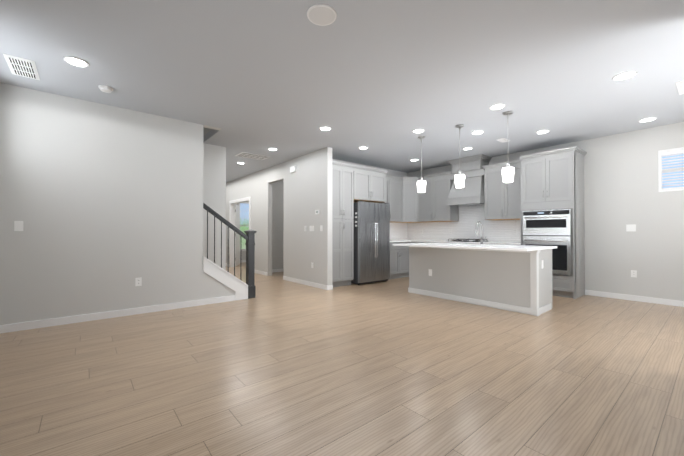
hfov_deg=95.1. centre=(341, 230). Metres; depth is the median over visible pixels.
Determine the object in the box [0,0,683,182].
ceiling
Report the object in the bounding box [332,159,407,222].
wall
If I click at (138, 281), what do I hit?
outlet
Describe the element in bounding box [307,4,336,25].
ceiling speaker
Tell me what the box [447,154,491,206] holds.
range hood
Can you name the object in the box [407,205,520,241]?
tile backsplash
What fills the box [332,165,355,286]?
tall cabinet
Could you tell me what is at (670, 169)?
window
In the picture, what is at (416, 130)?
recessed light
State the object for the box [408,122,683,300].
wall
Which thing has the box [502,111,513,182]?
pendant light
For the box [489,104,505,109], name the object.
recessed light
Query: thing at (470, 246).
island countertop
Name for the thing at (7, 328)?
baseboard
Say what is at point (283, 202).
wall
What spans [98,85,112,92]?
smoke detector
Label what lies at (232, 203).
door frame
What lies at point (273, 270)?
baseboard
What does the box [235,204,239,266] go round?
door
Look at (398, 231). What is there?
tile backsplash
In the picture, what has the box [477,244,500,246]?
island countertop
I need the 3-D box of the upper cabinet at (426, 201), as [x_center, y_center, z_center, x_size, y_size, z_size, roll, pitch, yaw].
[2.206,-0.775,7.937,0.391,1.100,0.561,0,0,-39]
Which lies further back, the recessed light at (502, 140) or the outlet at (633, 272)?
the recessed light at (502, 140)
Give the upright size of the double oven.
1.120 m
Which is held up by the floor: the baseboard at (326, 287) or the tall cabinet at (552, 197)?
the tall cabinet at (552, 197)
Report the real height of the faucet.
0.396 m
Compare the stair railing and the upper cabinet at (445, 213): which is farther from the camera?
the upper cabinet at (445, 213)
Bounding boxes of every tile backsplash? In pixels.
[390,222,406,239]
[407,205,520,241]
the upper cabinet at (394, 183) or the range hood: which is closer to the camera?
the range hood
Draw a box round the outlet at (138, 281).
[135,277,141,285]
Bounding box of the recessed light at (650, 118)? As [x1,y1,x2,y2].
[638,117,656,121]
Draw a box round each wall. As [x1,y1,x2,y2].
[0,83,247,324]
[248,147,331,284]
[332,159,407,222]
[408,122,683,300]
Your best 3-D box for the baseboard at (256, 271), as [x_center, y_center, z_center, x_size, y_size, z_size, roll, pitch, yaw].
[-2.254,1.124,8.448,0.014,0.088,1.070,0,0,-39]
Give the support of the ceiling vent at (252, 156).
in the ceiling
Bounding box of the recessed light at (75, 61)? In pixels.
[63,56,88,66]
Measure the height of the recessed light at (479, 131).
0.009 m
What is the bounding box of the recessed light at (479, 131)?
[472,130,483,134]
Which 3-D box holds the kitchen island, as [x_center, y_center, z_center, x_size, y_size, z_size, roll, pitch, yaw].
[2.051,0.706,5.109,0.980,0.883,2.172,0,0,-39]
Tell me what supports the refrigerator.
on the floor
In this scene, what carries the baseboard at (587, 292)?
attached to the wall at (621, 188)
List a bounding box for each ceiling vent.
[3,53,39,79]
[235,152,268,159]
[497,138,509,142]
[676,81,683,94]
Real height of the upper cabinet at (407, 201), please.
1.100 m
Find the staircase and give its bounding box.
[203,256,247,300]
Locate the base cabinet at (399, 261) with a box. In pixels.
[388,242,411,279]
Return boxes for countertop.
[390,240,410,241]
[393,243,428,246]
[411,240,520,244]
[429,243,476,250]
[473,245,552,250]
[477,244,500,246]
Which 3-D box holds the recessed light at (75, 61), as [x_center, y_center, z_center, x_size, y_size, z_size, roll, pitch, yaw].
[-2.578,-1.640,3.032,0.185,0.009,0.204,0,0,-39]
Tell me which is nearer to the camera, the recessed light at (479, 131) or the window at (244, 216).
the recessed light at (479, 131)
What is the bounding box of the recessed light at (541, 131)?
[536,130,549,133]
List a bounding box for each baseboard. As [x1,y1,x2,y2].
[0,295,234,332]
[255,270,267,275]
[272,269,282,272]
[283,276,328,289]
[585,290,683,306]
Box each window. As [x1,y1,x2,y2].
[239,202,248,250]
[658,147,683,191]
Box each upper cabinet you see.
[356,169,385,202]
[385,175,388,202]
[389,175,400,222]
[401,177,416,222]
[417,175,436,222]
[437,171,457,221]
[485,163,520,218]
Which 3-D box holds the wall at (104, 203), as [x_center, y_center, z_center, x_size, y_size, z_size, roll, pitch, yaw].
[-2.770,-1.457,4.392,2.950,5.200,0.120,0,0,-39]
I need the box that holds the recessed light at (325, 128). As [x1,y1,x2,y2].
[319,126,330,130]
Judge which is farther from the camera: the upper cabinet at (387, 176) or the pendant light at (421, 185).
the upper cabinet at (387, 176)
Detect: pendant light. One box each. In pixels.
[417,136,425,192]
[455,124,464,187]
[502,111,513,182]
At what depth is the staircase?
5.03 m
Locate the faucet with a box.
[475,221,485,243]
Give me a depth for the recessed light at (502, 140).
5.62 m
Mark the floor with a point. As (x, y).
(277, 365)
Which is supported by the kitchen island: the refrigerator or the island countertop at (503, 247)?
the island countertop at (503, 247)
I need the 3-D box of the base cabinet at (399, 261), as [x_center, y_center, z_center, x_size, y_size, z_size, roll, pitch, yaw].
[1.201,0.723,7.765,0.948,0.884,0.659,0,0,-39]
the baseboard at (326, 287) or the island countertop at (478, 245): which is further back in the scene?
the baseboard at (326, 287)
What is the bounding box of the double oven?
[523,209,570,275]
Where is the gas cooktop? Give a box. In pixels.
[448,239,488,241]
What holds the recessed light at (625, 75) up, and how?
in the ceiling
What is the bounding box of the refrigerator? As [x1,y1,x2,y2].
[351,201,389,284]
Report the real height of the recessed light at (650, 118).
0.009 m
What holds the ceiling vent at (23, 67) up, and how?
in the ceiling
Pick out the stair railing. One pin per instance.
(249, 236)
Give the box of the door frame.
[229,196,250,266]
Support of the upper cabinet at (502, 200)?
attached to the wall at (621, 188)
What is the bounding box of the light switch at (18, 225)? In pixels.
[14,221,22,230]
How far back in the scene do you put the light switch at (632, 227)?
5.14 m
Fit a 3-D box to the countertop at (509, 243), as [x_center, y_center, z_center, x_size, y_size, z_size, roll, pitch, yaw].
[2.582,0.262,7.284,0.632,0.030,3.161,0,0,-39]
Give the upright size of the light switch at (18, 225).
0.115 m
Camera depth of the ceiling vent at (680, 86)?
3.56 m
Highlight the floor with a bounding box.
[0,262,683,455]
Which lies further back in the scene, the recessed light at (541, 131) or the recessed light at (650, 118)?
the recessed light at (541, 131)
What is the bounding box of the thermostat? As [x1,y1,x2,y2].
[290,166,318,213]
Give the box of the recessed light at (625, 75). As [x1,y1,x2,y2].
[613,71,636,80]
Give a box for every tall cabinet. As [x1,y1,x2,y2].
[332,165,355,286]
[520,146,586,298]
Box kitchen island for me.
[408,247,556,315]
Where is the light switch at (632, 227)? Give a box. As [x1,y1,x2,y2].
[626,224,635,230]
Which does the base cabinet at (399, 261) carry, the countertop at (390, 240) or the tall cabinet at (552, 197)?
the countertop at (390, 240)
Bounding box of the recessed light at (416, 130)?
[412,129,424,132]
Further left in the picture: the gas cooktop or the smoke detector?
the smoke detector
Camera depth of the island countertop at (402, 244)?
5.36 m
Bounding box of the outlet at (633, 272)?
[631,270,636,277]
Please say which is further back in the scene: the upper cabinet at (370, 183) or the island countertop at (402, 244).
the upper cabinet at (370, 183)
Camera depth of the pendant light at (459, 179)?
4.83 m
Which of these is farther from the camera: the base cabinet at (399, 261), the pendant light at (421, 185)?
the base cabinet at (399, 261)
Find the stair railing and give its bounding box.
[203,203,256,298]
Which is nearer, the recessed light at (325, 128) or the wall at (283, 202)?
the recessed light at (325, 128)

